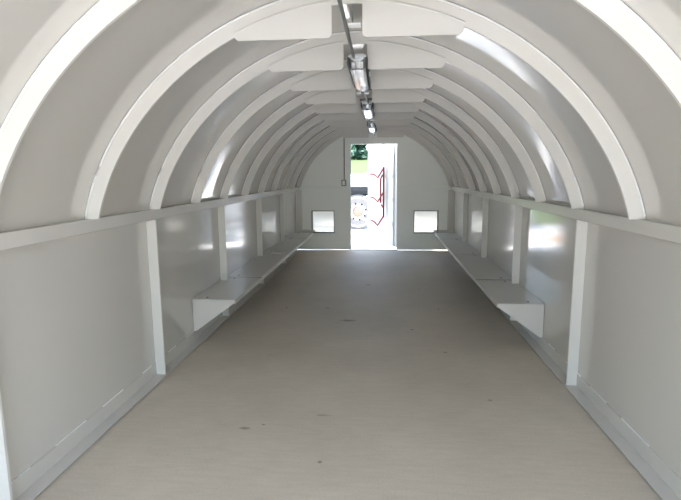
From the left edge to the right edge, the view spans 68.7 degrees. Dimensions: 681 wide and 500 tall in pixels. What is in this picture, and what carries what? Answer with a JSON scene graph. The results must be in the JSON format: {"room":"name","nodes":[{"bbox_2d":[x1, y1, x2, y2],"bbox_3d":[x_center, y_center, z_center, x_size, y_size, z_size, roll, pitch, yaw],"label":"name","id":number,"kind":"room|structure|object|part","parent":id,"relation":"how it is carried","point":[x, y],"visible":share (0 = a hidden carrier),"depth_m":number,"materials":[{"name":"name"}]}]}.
{"room":"bunker shelter interior","nodes":[
{"label":"bunker shelter interior","id":0,"kind":"room"},
{"bbox_2d":[0,191,296,481],"bbox_3d":[-1.335,0.177,4.682,0.040,1.257,10.550,0,9,5],"label":"wall","id":1,"kind":"structure","parent":0,"point":[76,319],"depth_m":2.94,"materials":[{"name":"metal"}]},
{"bbox_2d":[0,391,12,499],"bbox_3d":[-1.493,0.598,2.129,0.071,1.172,0.014,0,9,5],"label":"wall post","id":2,"kind":"object","parent":1,"relation":"attached to","point":[5,479],"visible":1,"depth_m":2.18,"materials":[{"name":"metal"}]},
{"bbox_2d":[0,187,298,250],"bbox_3d":[-1.283,-0.409,4.587,0.072,0.074,10.548,0,9,5],"label":"rail","id":3,"kind":"object","parent":1,"relation":"attached to","point":[10,239],"visible":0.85,"depth_m":2.94,"materials":[{"name":"metal"}]},
{"bbox_2d":[11,250,299,499],"bbox_3d":[-1.269,0.741,4.762,0.086,0.100,10.548,0,9,5],"label":"baseboard","id":4,"kind":"structure","parent":1,"relation":"attached to","point":[30,483],"depth_m":3.02,"materials":[{"name":"metal"}]},
{"bbox_2d":[146,220,165,373],"bbox_3d":[-1.362,0.360,3.683,0.071,1.172,0.014,0,9,5],"label":"wall post","id":5,"kind":"object","parent":1,"relation":"attached to","point":[152,239],"visible":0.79,"depth_m":3.67,"materials":[{"name":"metal"}]},
{"bbox_2d":[218,206,228,315],"bbox_3d":[-1.231,0.122,5.238,0.071,1.172,0.014,0,9,5],"label":"wall post","id":6,"kind":"object","parent":1,"relation":"attached to","point":[221,210],"visible":0.79,"depth_m":5.21,"materials":[{"name":"metal"}]},
{"bbox_2d":[192,277,260,330],"bbox_3d":[-1.094,0.509,4.961,0.393,0.298,1.000,0,9,5],"label":"bench","id":7,"kind":"object","parent":1,"relation":"attached to","point":[213,301],"visible":0.98,"depth_m":4.52,"materials":[{"name":"metal"}]},
{"bbox_3d":[-1.096,0.373,4.924,0.393,0.006,0.966,0,9,5],"label":"seat","id":8,"kind":"part","parent":7,"relation":"part of","materials":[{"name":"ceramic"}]},
{"bbox_2d":[228,253,288,280],"bbox_3d":[-0.984,0.308,6.271,0.393,0.298,1.660,0,9,5],"label":"bench","id":9,"kind":"object","parent":1,"relation":"attached to","point":[260,266],"visible":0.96,"depth_m":6.09,"materials":[{"name":"metal"}]},
{"bbox_2d":[256,198,263,283],"bbox_3d":[-1.100,-0.116,6.792,0.071,1.172,0.014,0,9,5],"label":"wall post","id":10,"kind":"object","parent":1,"relation":"attached to","point":[258,201],"visible":0.79,"depth_m":6.76,"materials":[{"name":"metal"}]},
{"bbox_2d":[280,194,285,262],"bbox_3d":[-0.970,-0.354,8.347,0.071,1.172,0.014,0,9,5],"label":"wall post","id":11,"kind":"object","parent":1,"relation":"attached to","point":[282,216],"visible":0.79,"depth_m":8.32,"materials":[{"name":"metal"}]},
{"bbox_2d":[263,239,306,255],"bbox_3d":[-0.848,0.061,7.887,0.393,0.298,1.620,0,9,5],"label":"bench","id":12,"kind":"object","parent":1,"relation":"attached to","point":[289,246],"visible":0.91,"depth_m":7.70,"materials":[{"name":"metal"}]},
{"bbox_2d":[285,233,313,239],"bbox_3d":[-0.744,-0.126,9.112,0.393,0.298,0.866,0,9,5],"label":"bench","id":13,"kind":"object","parent":1,"relation":"attached to","point":[306,236],"visible":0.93,"depth_m":8.97,"materials":[{"name":"metal"}]},
{"bbox_2d":[0,0,680,231],"bbox_3d":[0.208,-1.026,4.368,3.062,1.196,10.550,0,9,5],"label":"ceiling","id":14,"kind":"structure","parent":0,"point":[53,168],"depth_m":2.46,"materials":[{"name":"metal"}]},
{"bbox_2d":[0,0,680,193],"bbox_3d":[-0.007,-0.625,1.809,3.015,1.172,0.028,0,9,5],"label":"rib","id":15,"kind":"object","parent":14,"relation":"attached to","point":[625,23],"visible":1,"depth_m":1.85,"materials":[{"name":"metal"}]},
{"bbox_2d":[337,0,374,134],"bbox_3d":[0.209,-1.493,4.292,0.082,0.206,10.540,0,9,5],"label":"conduit","id":16,"kind":"object","parent":14,"relation":"attached to","point":[347,26],"visible":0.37,"depth_m":2.54,"materials":[{"name":"white plastic"}]},
{"bbox_2d":[84,0,645,219],"bbox_3d":[0.058,-0.744,2.586,3.015,1.172,0.028,0,9,5],"label":"rib","id":17,"kind":"object","parent":14,"relation":"attached to","point":[280,19],"visible":1,"depth_m":2.52,"materials":[{"name":"metal"}]},
{"bbox_3d":[-0.298,-1.166,2.545,0.508,0.174,0.012,0,9,5],"label":"gusset plate","id":18,"kind":"part","parent":17,"relation":"part of","materials":[{"name":"metal"}]},
{"bbox_3d":[0.363,-1.164,2.490,0.508,0.177,0.012,0,9,5],"label":"gusset plate","id":19,"kind":"part","parent":17,"relation":"part of","materials":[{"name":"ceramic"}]},
{"bbox_2d":[149,31,583,208],"bbox_3d":[0.124,-0.863,3.364,3.015,1.172,0.028,0,9,5],"label":"rib","id":20,"kind":"object","parent":14,"relation":"attached to","point":[408,52],"visible":0.93,"depth_m":3.29,"materials":[{"name":"metal"}]},
{"bbox_3d":[-0.233,-1.285,3.323,0.508,0.174,0.012,0,9,5],"label":"gusset plate","id":21,"kind":"part","parent":20,"relation":"part of","materials":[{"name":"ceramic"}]},
{"bbox_2d":[347,54,370,93],"bbox_3d":[0.143,-1.257,3.608,0.148,0.106,0.929,0,9,5],"label":"light fixture","id":22,"kind":"object","parent":20,"relation":"hanging from","point":[357,66],"visible":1,"depth_m":3.31,"materials":[{"name":"white metal"}]},
{"bbox_3d":[0.081,-1.275,3.605,0.007,0.053,0.900,0,9,5],"label":"edge trim","id":23,"kind":"part","parent":22,"relation":"part of","materials":[{"name":"grey metal"}]},
{"bbox_3d":[0.204,-1.274,3.595,0.007,0.053,0.900,0,9,5],"label":"edge trim","id":24,"kind":"part","parent":22,"relation":"part of","materials":[{"name":"grey metal"}]},
{"bbox_3d":[0.429,-1.283,3.267,0.508,0.177,0.012,0,9,5],"label":"gusset plate","id":25,"kind":"part","parent":20,"relation":"part of","materials":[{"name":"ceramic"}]},
{"bbox_2d":[191,60,545,202],"bbox_3d":[0.189,-0.982,4.141,3.015,1.172,0.028,0,9,5],"label":"rib","id":26,"kind":"object","parent":14,"relation":"attached to","point":[418,78],"visible":0.79,"depth_m":4.08,"materials":[{"name":"metal"}]},
{"bbox_3d":[-0.167,-1.404,4.100,0.508,0.174,0.012,0,9,5],"label":"gusset plate","id":27,"kind":"part","parent":26,"relation":"part of","materials":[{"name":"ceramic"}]},
{"bbox_3d":[0.494,-1.402,4.045,0.508,0.177,0.012,0,9,5],"label":"gusset plate","id":28,"kind":"part","parent":26,"relation":"part of","materials":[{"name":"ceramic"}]},
{"bbox_2d":[220,78,519,198],"bbox_3d":[0.255,-1.101,4.918,3.015,1.172,0.028,0,9,5],"label":"rib","id":29,"kind":"object","parent":14,"relation":"attached to","point":[378,95],"visible":0.68,"depth_m":4.86,"materials":[{"name":"metal"}]},
{"bbox_3d":[-0.102,-1.523,4.877,0.508,0.174,0.012,0,9,5],"label":"gusset plate","id":30,"kind":"part","parent":29,"relation":"part of","materials":[{"name":"metal"}]},
{"bbox_3d":[0.560,-1.521,4.822,0.508,0.177,0.012,0,9,5],"label":"gusset plate","id":31,"kind":"part","parent":29,"relation":"part of","materials":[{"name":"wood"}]},
{"bbox_2d":[241,90,500,194],"bbox_3d":[0.320,-1.220,5.695,3.015,1.172,0.028,0,9,5],"label":"rib","id":32,"kind":"object","parent":14,"relation":"attached to","point":[401,106],"visible":0.7,"depth_m":5.64,"materials":[{"name":"metal"}]},
{"bbox_3d":[-0.036,-1.642,5.654,0.508,0.174,0.012,0,9,5],"label":"gusset plate","id":33,"kind":"part","parent":32,"relation":"part of","materials":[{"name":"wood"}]},
{"bbox_2d":[361,101,374,120],"bbox_3d":[0.314,-1.566,5.627,0.148,0.106,0.929,0,9,5],"label":"light fixture","id":34,"kind":"object","parent":32,"relation":"hanging from","point":[368,109],"visible":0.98,"depth_m":5.30,"materials":[{"name":"white metal"}]},
{"bbox_3d":[0.625,-1.640,5.599,0.508,0.177,0.012,0,9,5],"label":"gusset plate","id":35,"kind":"part","parent":32,"relation":"part of","materials":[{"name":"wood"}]},
{"bbox_2d":[258,100,486,192],"bbox_3d":[0.386,-1.339,6.473,3.015,1.172,0.028,0,9,5],"label":"rib","id":36,"kind":"object","parent":14,"relation":"attached to","point":[391,115],"visible":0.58,"depth_m":6.42,"materials":[{"name":"metal"}]},
{"bbox_3d":[0.029,-1.761,6.432,0.508,0.174,0.012,0,9,5],"label":"gusset plate","id":37,"kind":"part","parent":36,"relation":"part of","materials":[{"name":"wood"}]},
{"bbox_3d":[0.691,-1.759,6.376,0.508,0.177,0.012,0,9,5],"label":"gusset plate","id":38,"kind":"part","parent":36,"relation":"part of","materials":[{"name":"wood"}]},
{"bbox_2d":[281,116,465,188],"bbox_3d":[0.516,-1.576,8.027,3.015,1.172,0.028,0,9,5],"label":"rib","id":39,"kind":"object","parent":14,"relation":"attached to","point":[419,130],"visible":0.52,"depth_m":7.98,"materials":[{"name":"metal"}]},
{"bbox_3d":[0.160,-1.999,7.986,0.508,0.174,0.012,0,9,5],"label":"gusset plate","id":40,"kind":"part","parent":39,"relation":"part of","materials":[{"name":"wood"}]},
{"bbox_2d":[367,121,376,133],"bbox_3d":[0.486,-1.875,7.646,0.148,0.106,0.929,0,9,5],"label":"light fixture","id":41,"kind":"object","parent":39,"relation":"hanging from","point":[372,128],"visible":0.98,"depth_m":7.29,"materials":[{"name":"white"}]},
{"bbox_3d":[0.822,-1.996,7.931,0.508,0.177,0.012,0,9,5],"label":"gusset plate","id":42,"kind":"part","parent":39,"relation":"part of","materials":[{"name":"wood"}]},
{"bbox_2d":[271,112,475,190],"bbox_3d":[0.451,-1.457,7.250,3.015,1.172,0.028,0,9,5],"label":"rib","id":43,"kind":"object","parent":14,"relation":"attached to","point":[443,140],"visible":0.59,"depth_m":7.20,"materials":[{"name":"metal"}]},
{"bbox_3d":[0.095,-1.880,7.209,0.508,0.174,0.012,0,9,5],"label":"gusset plate","id":44,"kind":"part","parent":43,"relation":"part of","materials":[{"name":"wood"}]},
{"bbox_3d":[0.756,-1.878,7.153,0.508,0.177,0.012,0,9,5],"label":"gusset plate","id":45,"kind":"part","parent":43,"relation":"part of","materials":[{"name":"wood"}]},
{"bbox_2d":[290,120,458,187],"bbox_3d":[0.582,-1.695,8.804,3.015,1.172,0.028,0,9,5],"label":"rib","id":46,"kind":"object","parent":14,"relation":"attached to","point":[430,144],"visible":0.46,"depth_m":8.75,"materials":[{"name":"metal"}]},
{"bbox_3d":[0.226,-2.118,8.763,0.508,0.174,0.012,0,9,5],"label":"gusset plate","id":47,"kind":"part","parent":46,"relation":"part of","materials":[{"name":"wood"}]},
{"bbox_3d":[0.887,-2.115,8.708,0.508,0.177,0.012,0,9,5],"label":"gusset plate","id":48,"kind":"part","parent":46,"relation":"part of","materials":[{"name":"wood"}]},
{"bbox_2d":[297,130,452,186],"bbox_3d":[0.643,-1.807,9.536,3.015,1.172,0.028,0,9,5],"label":"rib","id":49,"kind":"object","parent":14,"relation":"attached to","point":[409,135],"visible":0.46,"depth_m":9.49,"materials":[{"name":"metal"}]},
{"bbox_3d":[0.287,-2.230,9.495,0.508,0.174,0.012,0,9,5],"label":"gusset plate","id":50,"kind":"part","parent":49,"relation":"part of","materials":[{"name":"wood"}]},
{"bbox_3d":[0.949,-2.228,9.440,0.508,0.177,0.012,0,9,5],"label":"gusset plate","id":51,"kind":"part","parent":49,"relation":"part of","materials":[{"name":"paint"}]},
{"bbox_2d":[34,249,661,499],"bbox_3d":[0.228,0.871,4.728,3.400,0.150,10.690,0,9,5],"label":"floor","id":52,"kind":"structure","parent":0,"point":[347,374],"depth_m":3.16,"materials":[{"name":"concrete"}]},
{"bbox_2d":[350,249,396,250],"bbox_3d":[0.658,-0.002,9.898,0.932,0.012,0.150,0,9,5],"label":"threshold","id":53,"kind":"object","parent":52,"relation":"on","point":[350,249],"visible":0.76,"depth_m":9.86,"materials":[{"name":"metal"}]},
{"bbox_2d":[296,143,453,249],"bbox_3d":[0.653,-1.212,9.688,3.154,2.422,0.060,0,9,5],"label":"wall","id":54,"kind":"structure","parent":0,"point":[417,166],"depth_m":9.69,"materials":[{"name":"paint"}]},
{"bbox_2d":[296,191,314,232],"bbox_3d":[-0.687,-0.748,9.834,0.370,0.845,0.010,0,9,5],"label":"plate","id":55,"kind":"object","parent":54,"relation":"attached to","point":[298,193],"visible":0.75,"depth_m":9.85,"materials":[{"name":"metal"}]},
{"bbox_2d":[311,211,334,232],"bbox_3d":[-0.328,-0.551,10.038,0.497,0.608,0.412,0,9,5],"label":"window","id":56,"kind":"structure","parent":54,"relation":"in","point":[323,221],"depth_m":10.16,"materials":[{"name":"grey glass"}]},
{"bbox_2d":[341,138,345,185],"bbox_3d":[0.062,-1.737,9.592,0.092,1.007,0.068,0,9,5],"label":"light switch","id":57,"kind":"object","parent":54,"relation":"attached to","point":[343,182],"visible":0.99,"depth_m":9.63,"materials":[{"name":"grey plastic"}]},
{"bbox_2d":[348,144,350,248],"bbox_3d":[0.176,-1.027,9.755,0.055,2.043,0.082,0,9,5],"label":"door frame","id":58,"kind":"structure","parent":54,"relation":"attached to","point":[349,145],"depth_m":9.71,"materials":[{"name":"metal"}]},
{"bbox_2d":[331,131,417,143],"bbox_3d":[0.642,-2.201,9.498,1.960,0.344,0.018,0,9,5],"label":"plate","id":59,"kind":"object","parent":54,"relation":"attached to","point":[372,139],"visible":0.29,"depth_m":9.50,"materials":[{"name":"metal"}]},
{"bbox_2d":[364,144,396,246],"bbox_3d":[0.806,-1.109,10.123,0.131,2.030,1.060,-6,10,-31],"label":"door","id":60,"kind":"structure","parent":54,"relation":"in","point":[382,159],"depth_m":10.07,"materials":[{"name":"metal"}]},
{"bbox_3d":[0.738,-1.559,10.104,0.033,0.223,0.470,-6,10,-31],"label":"latch rod","id":61,"kind":"part","parent":60,"relation":"part of","materials":[{"name":"red paint"}]},
{"bbox_3d":[0.834,-1.183,10.008,0.034,0.697,0.126,-6,10,-31],"label":"latch rod","id":62,"kind":"part","parent":60,"relation":"part of","materials":[{"name":"red paint"}]},
{"bbox_3d":[0.859,-1.089,10.105,0.022,1.945,0.730,-6,10,-31],"label":"panel","id":63,"kind":"part","parent":60,"relation":"part of","materials":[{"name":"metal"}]},
{"bbox_3d":[0.862,-1.154,9.967,0.036,1.005,0.034,-6,10,-31],"label":"latch rod","id":64,"kind":"part","parent":60,"relation":"part of","materials":[{"name":"red paint"}]},
{"bbox_2d":[396,144,399,249],"bbox_3d":[1.115,-1.021,9.677,0.045,2.043,0.082,0,9,5],"label":"door frame","id":65,"kind":"structure","parent":54,"relation":"attached to","point":[398,145],"depth_m":9.65,"materials":[{"name":"metal"}]},
{"bbox_2d":[399,186,450,189],"bbox_3d":[1.620,-1.187,9.554,0.970,0.064,0.050,0,9,5],"label":"rail","id":66,"kind":"object","parent":54,"relation":"attached to","point":[413,187],"visible":1,"depth_m":9.53,"materials":[{"name":"metal"}]},
{"bbox_2d":[413,210,438,232],"bbox_3d":[1.675,-0.540,9.871,0.517,0.608,0.412,0,9,5],"label":"window","id":67,"kind":"structure","parent":54,"relation":"in","point":[425,221],"depth_m":9.98,"materials":[{"name":"grey glass"}]},
{"bbox_2d":[434,190,453,233],"bbox_3d":[1.994,-0.733,9.610,0.370,0.845,0.010,0,9,5],"label":"plate","id":68,"kind":"object","parent":54,"relation":"attached to","point":[450,192],"visible":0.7,"depth_m":9.60,"materials":[{"name":"metal"}]},
{"bbox_2d":[453,191,680,477],"bbox_3d":[1.768,0.195,4.424,0.040,1.257,10.550,0,9,5],"label":"wall","id":69,"kind":"structure","parent":0,"point":[630,347],"depth_m":2.98,"materials":[{"name":"metal"}]},
{"bbox_2d":[435,233,461,240],"bbox_3d":[1.923,-0.112,8.889,0.393,0.298,0.866,0,9,5],"label":"bench","id":70,"kind":"object","parent":69,"relation":"attached to","point":[439,236],"visible":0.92,"depth_m":8.81,"materials":[{"name":"metal"}]},
{"bbox_2d":[440,239,480,256],"bbox_3d":[1.820,0.076,7.665,0.393,0.298,1.620,0,9,5],"label":"bench","id":71,"kind":"object","parent":69,"relation":"attached to","point":[454,246],"visible":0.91,"depth_m":7.48,"materials":[{"name":"metal"}]},
{"bbox_2d":[462,193,467,241],"bbox_3d":[2.021,-0.338,8.097,0.071,1.172,0.014,0,9,5],"label":"wall post","id":72,"kind":"object","parent":69,"relation":"attached to","point":[465,197],"visible":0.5,"depth_m":8.06,"materials":[{"name":"metal"}]},
{"bbox_2d":[454,254,511,282],"bbox_3d":[1.684,0.323,6.049,0.393,0.298,1.660,0,9,5],"label":"bench","id":73,"kind":"object","parent":69,"relation":"attached to","point":[477,268],"visible":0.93,"depth_m":5.81,"materials":[{"name":"metal"}]},
{"bbox_2d":[481,198,488,257],"bbox_3d":[1.890,-0.100,6.543,0.071,1.172,0.014,0,9,5],"label":"wall post","id":74,"kind":"object","parent":69,"relation":"attached to","point":[485,200],"visible":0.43,"depth_m":6.51,"materials":[{"name":"metal"}]},
{"bbox_2d":[476,280,544,336],"bbox_3d":[1.574,0.524,4.739,0.393,0.298,1.000,0,9,5],"label":"bench","id":75,"kind":"object","parent":69,"relation":"attached to","point":[514,300],"visible":0.97,"depth_m":4.28,"materials":[{"name":"metal"}]},
{"bbox_3d":[1.571,0.388,4.701,0.393,0.006,0.966,0,9,5],"label":"seat","id":76,"kind":"part","parent":75,"relation":"part of","materials":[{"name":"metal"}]},
{"bbox_2d":[510,205,522,320],"bbox_3d":[1.759,0.138,4.988,0.071,1.172,0.014,0,9,5],"label":"wall post","id":77,"kind":"object","parent":69,"relation":"attached to","point":[518,209],"visible":0.64,"depth_m":4.96,"materials":[{"name":"metal"}]},
{"bbox_2d":[451,186,680,243],"bbox_3d":[1.708,-0.392,4.338,0.072,0.074,10.548,0,9,5],"label":"rail","id":78,"kind":"object","parent":69,"relation":"attached to","point":[669,232],"visible":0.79,"depth_m":3.00,"materials":[{"name":"metal"}]},
{"bbox_2d":[566,220,587,385],"bbox_3d":[1.628,0.376,3.434,0.071,1.172,0.014,0,9,5],"label":"wall post","id":79,"kind":"object","parent":69,"relation":"attached to","point":[581,226],"visible":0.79,"depth_m":3.42,"materials":[{"name":"metal"}]},
{"bbox_2d":[498,308,680,499],"bbox_3d":[1.711,0.757,4.513,0.086,0.100,10.548,0,9,5],"label":"baseboard","id":80,"kind":"structure","parent":69,"relation":"attached to","point":[665,482],"depth_m":2.88,"materials":[{"name":"metal"}]},
{"label":"outside","id":81,"kind":"structure","parent":0,"visible":0},
{"bbox_2d":[351,226,395,248],"bbox_3d":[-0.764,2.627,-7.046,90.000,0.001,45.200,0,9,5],"label":"gravel yard","id":82,"kind":"structure","parent":81,"point":[360,241],"depth_m":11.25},
{"bbox_2d":[351,174,367,228],"bbox_3d":[2.616,-1.486,14.678,5.320,1.523,2.360,0,9,5],"label":"truck","id":83,"kind":"object","parent":82,"relation":"on","point":[359,182],"visible":0.24,"depth_m":13.80,"materials":[{"name":"white metal"}]},
{"bbox_3d":[2.525,-1.674,13.576,5.320,0.123,0.050,0,9,5],"label":"rail","id":84,"kind":"part","parent":83,"relation":"part of","materials":[{"name":"black metal"}]},
{"bbox_3d":[2.614,-1.715,14.643,5.320,0.140,2.060,0,9,5],"label":"frame","id":85,"kind":"part","parent":83,"relation":"part of","materials":[{"name":"black metal"}]},
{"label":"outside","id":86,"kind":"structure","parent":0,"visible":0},
{"bbox_2d":[351,158,367,173],"bbox_3d":[4.405,-9.282,54.143,120.000,5.030,79.800,0,9,5],"label":"lawn","id":87,"kind":"structure","parent":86,"point":[360,166],"depth_m":56.14,"materials":[{"name":"green plant"}]},
{"bbox_2d":[351,144,355,157],"bbox_3d":[-1.110,-16.164,64.724,6.492,9.726,6.576,0,9,5],"label":"broadleaf tree","id":88,"kind":"object","parent":87,"relation":"on","point":[353,148],"visible":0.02,"depth_m":65.94,"materials":[{"name":"green plant"}]},
{"bbox_2d":[351,144,367,159],"bbox_3d":[2.406,-16.167,73.417,4.269,5.822,4.231,0,9,5],"label":"broadleaf tree","id":89,"kind":"object","parent":87,"relation":"on","point":[361,152],"visible":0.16,"depth_m":72.42,"materials":[{"name":"green plant"}]}
]}

